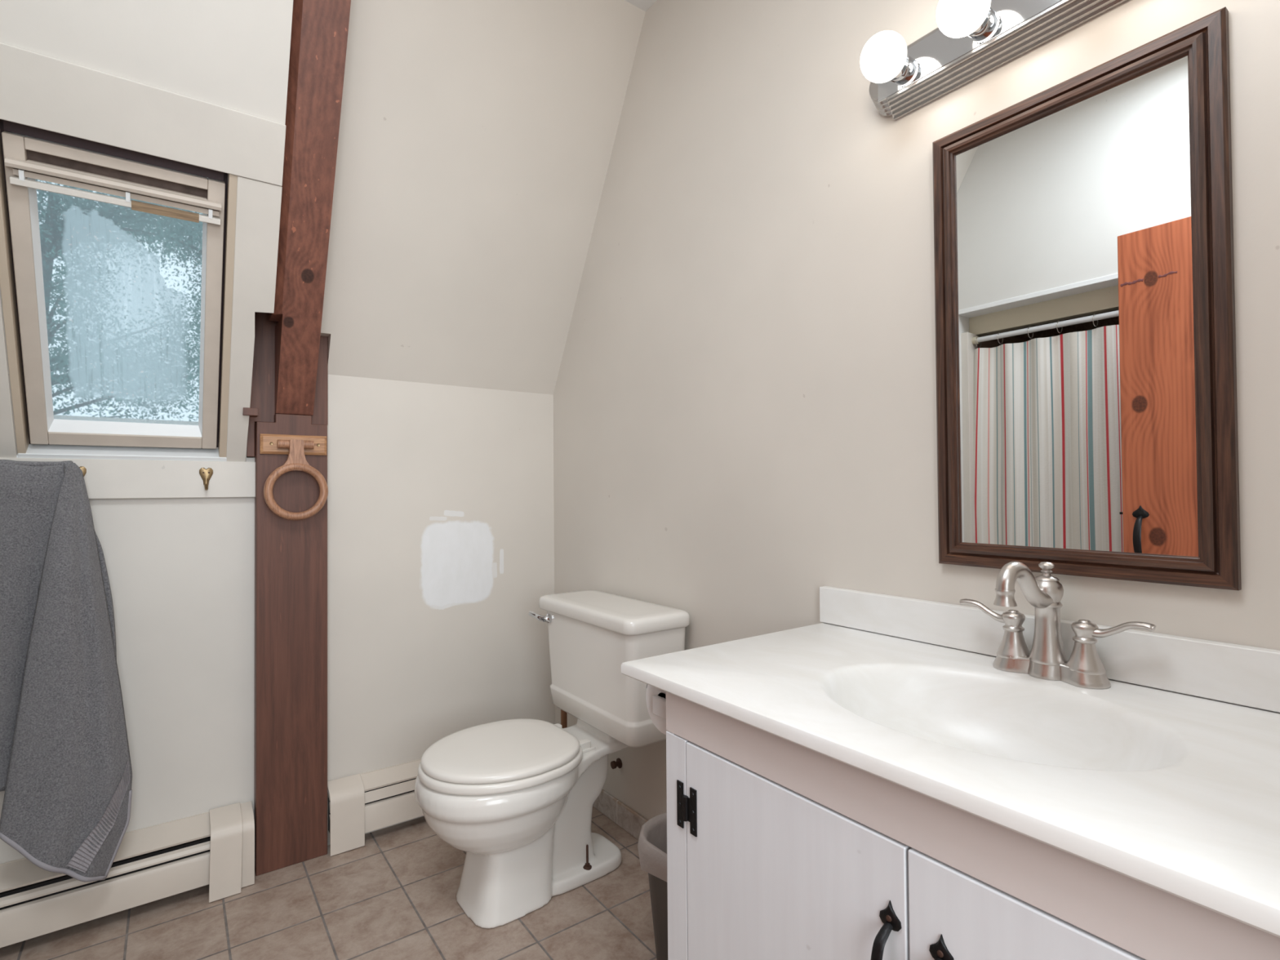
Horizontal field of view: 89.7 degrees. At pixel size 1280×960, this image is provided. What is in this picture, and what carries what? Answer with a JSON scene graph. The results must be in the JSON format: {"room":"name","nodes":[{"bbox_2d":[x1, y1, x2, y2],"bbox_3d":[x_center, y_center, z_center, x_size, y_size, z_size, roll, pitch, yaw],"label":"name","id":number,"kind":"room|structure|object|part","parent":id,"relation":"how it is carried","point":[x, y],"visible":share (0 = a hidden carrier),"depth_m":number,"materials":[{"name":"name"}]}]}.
{"room":"bathroom","nodes":[
{"label":"bathroom","id":0,"kind":"room"},
{"bbox_2d":[0,457,254,863],"bbox_3d":[-1.492,0.537,1.796,0.700,1.205,0.250,0,-1,-36],"label":"wall","id":1,"kind":"structure","parent":0,"point":[180,571],"depth_m":1.80,"materials":[{"name":"white paint"}]},
{"bbox_2d":[79,466,86,476],"bbox_3d":[-1.440,-0.004,1.646,0.032,0.064,0.038,0,-1,-36],"label":"coat hook","id":2,"kind":"object","parent":1,"relation":"attached to","point":[83,468],"visible":0.06,"depth_m":1.66,"materials":[{"name":"gold metal"}]},
{"bbox_2d":[0,459,132,882],"bbox_3d":[-1.460,0.466,1.518,0.413,1.033,0.134,0,-1,-36],"label":"bath towel","id":3,"kind":"object","parent":2,"relation":"hanging from","point":[66,771],"visible":1,"depth_m":1.55,"materials":[{"name":"grey fabric"}]},
{"bbox_3d":[-1.537,0.346,1.519,0.288,0.791,0.031,0,-1,-36],"label":"panel","id":4,"kind":"part","parent":3,"relation":"part of","materials":[{"name":"grey fabric"}]},
{"bbox_2d":[0,457,255,498],"bbox_3d":[-1.418,-0.002,1.694,0.697,0.104,0.020,0,-1,-36],"label":"trim","id":5,"kind":"structure","parent":1,"relation":"attached to","point":[104,478],"depth_m":1.76,"materials":[{"name":"white paint"}]},
{"bbox_2d":[199,467,213,490],"bbox_3d":[-1.219,-0.003,1.807,0.032,0.064,0.038,0,-1,-36],"label":"coat hook","id":6,"kind":"object","parent":1,"relation":"attached to","point":[206,475],"visible":1,"depth_m":1.81,"materials":[{"name":"gold metal"}]},
{"bbox_2d":[0,0,293,462],"bbox_3d":[-1.193,-0.832,1.515,0.845,1.570,1.036,0,-1,-36],"label":"wall","id":7,"kind":"structure","parent":0,"point":[234,55],"depth_m":1.39,"materials":[{"name":"white paint"}]},
{"bbox_2d":[0,295,17,457],"bbox_3d":[-1.513,-0.396,1.393,0.186,0.676,0.393,0,-1,-36],"label":"trim","id":8,"kind":"structure","parent":7,"relation":"attached to","point":[7,440],"depth_m":1.54,"materials":[{"name":"white paint"}]},
{"bbox_2d":[0,119,238,461],"bbox_3d":[-1.290,-0.422,1.621,0.440,0.751,0.499,0,-1,-36],"label":"window","id":9,"kind":"structure","parent":7,"relation":"in","point":[117,264],"depth_m":1.58,"materials":[{"name":"grey"}]},
{"bbox_3d":[-1.185,-0.636,1.475,0.374,0.019,0.020,0,-1,-36],"label":"rail","id":10,"kind":"part","parent":9,"relation":"part of","materials":[{"name":"white paint"}]},
{"bbox_3d":[-1.287,-0.415,1.613,0.312,0.521,0.301,0,-1,-36],"label":"glass pane","id":11,"kind":"part","parent":9,"relation":"part of","materials":[{"name":"white"}]},
{"bbox_3d":[-1.383,-0.067,1.747,0.440,0.048,0.059,0,-1,-36],"label":"sill","id":12,"kind":"part","parent":9,"relation":"part of","materials":[{"name":"white paint"}]},
{"bbox_2d":[0,42,286,186],"bbox_3d":[-1.165,-0.796,1.368,0.718,0.124,0.076,0,-1,-36],"label":"trim","id":13,"kind":"structure","parent":7,"relation":"attached to","point":[38,91],"depth_m":1.41,"materials":[{"name":"white paint"}]},
{"bbox_2d":[226,176,282,462],"bbox_3d":[-1.045,-0.394,1.733,0.095,0.676,0.393,0,-1,-36],"label":"trim","id":14,"kind":"structure","parent":7,"relation":"attached to","point":[258,207],"depth_m":1.68,"materials":[{"name":"white paint"}]},
{"bbox_2d":[216,0,364,457],"bbox_3d":[-1.025,-0.663,1.833,0.292,1.600,0.956,0,-1,-36],"label":"wall","id":15,"kind":"structure","parent":0,"point":[357,6],"depth_m":1.78,"materials":[{"name":"beige paint"}]},
{"bbox_2d":[0,806,657,959],"bbox_3d":[-0.031,1.150,-0.047,2.900,0.100,5.200,0,-1,-36],"label":"floor","id":16,"kind":"structure","parent":0,"point":[393,896],"depth_m":1.65,"materials":[{"name":"beige tile"}]},
{"bbox_2d":[0,801,254,947],"bbox_3d":[-1.384,1.034,1.635,0.689,0.201,0.120,0,-1,-36],"label":"baseboard heater","id":17,"kind":"object","parent":16,"relation":"on","point":[215,847],"visible":0.96,"depth_m":1.68,"materials":[{"name":"white metal"}]},
{"bbox_3d":[-1.373,1.060,1.618,0.686,0.084,0.013,0,-1,-36],"label":"panel","id":18,"kind":"part","parent":17,"relation":"part of","materials":[{"name":"white metal"}]},
{"bbox_3d":[-1.397,1.029,1.651,0.686,0.176,0.080,0,-1,-36],"label":"plate","id":19,"kind":"part","parent":17,"relation":"part of","materials":[{"name":"white metal"}]},
{"bbox_2d":[242,311,328,875],"bbox_3d":[-1.056,0.218,1.921,0.232,1.840,0.132,0,-1,-36],"label":"wooden post","id":20,"kind":"object","parent":16,"relation":"on","point":[291,771],"visible":0.8,"depth_m":1.91,"materials":[{"name":"brown wood"}]},
{"bbox_2d":[259,433,328,519],"bbox_3d":[-1.019,-0.008,1.899,0.176,0.252,0.051,0,-1,-36],"label":"towel ring","id":21,"kind":"object","parent":20,"relation":"attached to","point":[295,446],"visible":1,"depth_m":1.89,"materials":[{"name":"brown wood"}]},
{"bbox_3d":[-1.030,-0.105,1.915,0.176,0.058,0.014,0,-1,-36],"label":"mounting plate","id":22,"kind":"part","parent":21,"relation":"part of","materials":[{"name":"brown wood"}]},
{"bbox_2d":[268,0,351,416],"bbox_3d":[-0.857,-0.835,1.666,0.123,1.264,0.718,0,-1,-36],"label":"rafter","id":23,"kind":"object","parent":20,"relation":"on","point":[319,28],"visible":0.97,"depth_m":1.69,"materials":[{"name":"brown wood"}]},
{"bbox_2d":[414,590,689,928],"bbox_3d":[-0.278,0.751,1.813,0.683,0.760,0.532,0,-1,-36],"label":"toilet","id":24,"kind":"object","parent":16,"relation":"on","point":[518,797],"visible":0.99,"depth_m":1.72,"materials":[{"name":"white ceramic"}]},
{"bbox_3d":[-0.381,0.752,1.743,0.425,0.024,0.388,0,-1,-36],"label":"seat","id":25,"kind":"part","parent":24,"relation":"part of","materials":[{"name":"white plastic"}]},
{"bbox_3d":[-0.381,0.729,1.743,0.410,0.021,0.380,0,-1,-36],"label":"seat lid","id":26,"kind":"part","parent":24,"relation":"part of","materials":[{"name":"white plastic"}]},
{"bbox_3d":[-0.304,0.926,1.794,0.622,0.410,0.383,0,-1,-36],"label":"bowl","id":27,"kind":"part","parent":24,"relation":"part of","materials":[{"name":"white ceramic"}]},
{"bbox_3d":[-0.321,0.441,2.064,0.089,0.034,0.029,-1,-1,34],"label":"flush handle","id":28,"kind":"part","parent":24,"relation":"part of","materials":[{"name":"silver metal"}]},
{"bbox_3d":[-0.095,0.394,1.954,0.222,0.044,0.532,0,-1,-36],"label":"tank lid","id":29,"kind":"part","parent":24,"relation":"part of","materials":[{"name":"white ceramic"}]},
{"bbox_3d":[-0.085,0.569,1.944,0.202,0.320,0.492,0,-1,-36],"label":"tank","id":30,"kind":"part","parent":24,"relation":"part of","materials":[{"name":"white ceramic"}]},
{"bbox_2d":[560,709,567,728],"bbox_3d":[-0.245,0.851,2.196,0.044,0.571,0.103,0,-1,-36],"label":"supply pipe","id":31,"kind":"object","parent":16,"relation":"on","point":[563,714],"visible":0.03,"depth_m":2.21,"materials":[{"name":"orange metal"}]},
{"bbox_2d":[637,812,667,959],"bbox_3d":[0.153,0.962,1.468,0.288,0.321,0.262,0,-1,-36],"label":"trash can","id":32,"kind":"object","parent":16,"relation":"on","point":[652,841],"visible":0.2,"depth_m":1.43,"materials":[{"name":"grey plastic"}]},
{"bbox_2d":[666,691,1279,959],"bbox_3d":[0.494,0.721,0.863,0.568,0.778,0.840,0,-1,-36],"label":"vanity cabinet","id":33,"kind":"object","parent":16,"relation":"on","point":[778,848],"visible":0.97,"depth_m":0.76,"materials":[{"name":"white wood"}]},
{"bbox_2d":[652,694,666,719],"bbox_3d":[0.098,0.394,1.149,0.168,0.098,0.076,0,-1,-36],"label":"toilet paper holder","id":34,"kind":"object","parent":33,"relation":"attached to","point":[659,704],"visible":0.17,"depth_m":1.12,"materials":[{"name":"white paper"}]},
{"bbox_2d":[645,684,666,734],"bbox_3d":[0.081,0.398,1.171,0.100,0.108,0.110,0,-1,-36],"label":"toilet paper","id":35,"kind":"object","parent":34,"relation":"on","point":[660,722],"visible":0.11,"depth_m":1.16,"materials":[{"name":"white paper"}]},
{"bbox_3d":[0.193,0.720,0.867,0.020,0.616,0.377,0,-1,-36],"label":"door","id":36,"kind":"part","parent":33,"relation":"part of","materials":[{"name":"white wood"}]},
{"bbox_3d":[0.271,0.544,0.717,0.033,0.138,0.027,0,-1,-36],"label":"handle","id":37,"kind":"part","parent":33,"relation":"part of","materials":[{"name":"black metal"}]},
{"bbox_3d":[0.306,0.548,0.668,0.033,0.138,0.027,0,-1,-36],"label":"handle","id":38,"kind":"part","parent":33,"relation":"part of","materials":[{"name":"black metal"}]},
{"bbox_2d":[621,586,1279,937],"bbox_3d":[0.478,0.343,0.896,0.560,0.225,0.970,0,-1,-36],"label":"vanity sink","id":39,"kind":"object","parent":33,"relation":"in","point":[1166,777],"visible":0.93,"depth_m":0.87,"materials":[{"name":"white ceramic"}]},
{"bbox_2d":[959,561,1155,688],"bbox_3d":[0.611,0.218,0.997,0.155,0.186,0.278,0,-1,-36],"label":"faucet","id":40,"kind":"object","parent":39,"relation":"on","point":[1047,660],"visible":1,"depth_m":1.00,"materials":[{"name":"silver metal"}]},
{"bbox_3d":[0.601,0.250,1.091,0.051,0.085,0.113,0,-1,-36],"label":"handle","id":41,"kind":"part","parent":40,"relation":"part of","materials":[{"name":"silver metal"}]},
{"bbox_3d":[0.592,0.164,0.995,0.123,0.079,0.033,0,-1,-28],"label":"spout","id":42,"kind":"part","parent":40,"relation":"part of","materials":[{"name":"silver metal"}]},
{"bbox_3d":[0.650,0.298,1.023,0.061,0.025,0.165,0,-1,-36],"label":"plate","id":43,"kind":"part","parent":40,"relation":"part of","materials":[{"name":"silver metal"}]},
{"bbox_3d":[0.698,0.248,0.957,0.051,0.085,0.113,0,-1,-36],"label":"handle","id":44,"kind":"part","parent":40,"relation":"part of","materials":[{"name":"silver metal"}]},
{"bbox_3d":[0.419,0.713,0.556,0.020,0.616,0.386,0,-1,-36],"label":"door","id":45,"kind":"part","parent":33,"relation":"part of","materials":[{"name":"white wood"}]},
{"bbox_2d":[327,0,645,845],"bbox_3d":[-0.552,-0.163,2.111,0.803,2.600,0.869,0,-1,-36],"label":"wall","id":46,"kind":"structure","parent":0,"point":[483,132],"depth_m":2.10,"materials":[{"name":"beige paint"}]},
{"bbox_2d":[327,759,423,856],"bbox_3d":[-0.636,1.039,2.206,0.795,0.198,0.076,0,-1,-36],"label":"baseboard heater","id":47,"kind":"object","parent":46,"relation":"attached to","point":[358,804],"visible":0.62,"depth_m":2.02,"materials":[{"name":"white metal"}]},
{"bbox_3d":[-0.623,1.064,2.190,0.794,0.084,0.013,0,-1,-36],"label":"panel","id":48,"kind":"part","parent":47,"relation":"part of","materials":[{"name":"white metal"}]},
{"bbox_2d":[624,0,656,11],"bbox_3d":[-0.053,-1.550,-0.005,2.900,0.100,5.200,0,-1,-36],"label":"ceiling","id":49,"kind":"structure","parent":0,"point":[644,5],"depth_m":1.98,"materials":[{"name":"white paint"}]},
{"bbox_2d":[553,0,1279,820],"bbox_3d":[1.026,-0.196,0.750,0.150,2.600,5.200,0,-1,-36],"label":"wall","id":50,"kind":"structure","parent":0,"point":[745,424],"depth_m":1.54,"materials":[{"name":"beige paint"}]},
{"bbox_2d":[610,758,622,768],"bbox_3d":[-0.079,0.934,2.113,0.029,0.032,0.032,0,-1,-36],"label":"shutoff valve","id":51,"kind":"object","parent":50,"relation":"attached to","point":[614,764],"visible":1,"depth_m":2.11,"materials":[{"name":"brown metal"}]},
{"bbox_2d":[592,789,648,839],"bbox_3d":[0.068,1.091,1.926,0.010,0.078,1.354,0,-1,-36],"label":"baseboard","id":52,"kind":"structure","parent":50,"relation":"attached to","point":[625,817],"depth_m":2.10,"materials":[{"name":"grey tile"}]},
{"bbox_2d":[860,0,1128,120],"bbox_3d":[0.615,-0.800,1.058,0.156,0.120,0.610,0,-1,-36],"label":"vanity light","id":53,"kind":"object","parent":50,"relation":"attached to","point":[971,39],"visible":1,"depth_m":1.15,"materials":[{"name":"silver metal"}]},
{"bbox_2d":[860,30,914,84],"bbox_3d":[0.468,-0.797,1.218,0.106,0.083,0.083,0,-1,-36],"label":"bulb","id":54,"kind":"object","parent":53,"relation":"attached to","point":[886,58],"depth_m":1.19,"materials":[{"name":"white glass"}]},
{"bbox_2d":[936,0,995,39],"bbox_3d":[0.556,-0.799,1.096,0.106,0.083,0.083,0,-1,-36],"label":"bulb","id":55,"kind":"object","parent":53,"relation":"attached to","point":[958,20],"depth_m":1.08,"materials":[{"name":"white glass"}]},
{"bbox_3d":[0.638,-0.800,1.075,0.004,0.072,0.542,0,-1,-36],"label":"mirror plate","id":56,"kind":"part","parent":53,"relation":"part of","materials":[{"name":"silver metal"}]},
{"bbox_2d":[819,586,1279,712],"bbox_3d":[0.696,0.270,1.056,0.021,0.078,0.970,0,-1,-36],"label":"backsplash","id":57,"kind":"structure","parent":50,"relation":"attached to","point":[1249,676],"depth_m":0.98,"materials":[{"name":"white stone"}]},
{"bbox_2d":[932,6,1241,590],"bbox_3d":[0.694,-0.249,1.061,0.022,0.809,0.426,0,-1,-36],"label":"wall mirror","id":58,"kind":"object","parent":50,"relation":"attached to","point":[1086,404],"visible":1,"depth_m":1.02,"materials":[{"name":"brown wood"}]},
{"bbox_3d":[0.581,-0.246,1.216,0.022,0.809,0.043,0,-1,-36],"label":"frame rail","id":59,"kind":"part","parent":58,"relation":"part of","materials":[{"name":"brown wood"}]},
{"bbox_2d":[955,55,1198,556],"bbox_3d":[0.697,-0.249,1.063,0.006,0.732,0.349,0,-1,-36],"label":"mirror glass","id":60,"kind":"object","parent":58,"relation":"on","point":[1077,211],"depth_m":1.03,"materials":[{"name":"clear"}]},
{"bbox_3d":[0.691,-0.632,1.067,0.022,0.043,0.426,0,-1,-36],"label":"frame rail","id":61,"kind":"part","parent":58,"relation":"part of","materials":[{"name":"brown wood"}]},
{"bbox_3d":[0.697,0.134,1.055,0.022,0.043,0.426,0,-1,-36],"label":"frame rail","id":62,"kind":"part","parent":58,"relation":"part of","materials":[{"name":"brown wood"}]},
{"bbox_3d":[0.806,-0.253,0.906,0.022,0.809,0.043,0,-1,-36],"label":"frame rail","id":63,"kind":"part","parent":58,"relation":"part of","materials":[{"name":"brown wood"}]}
]}

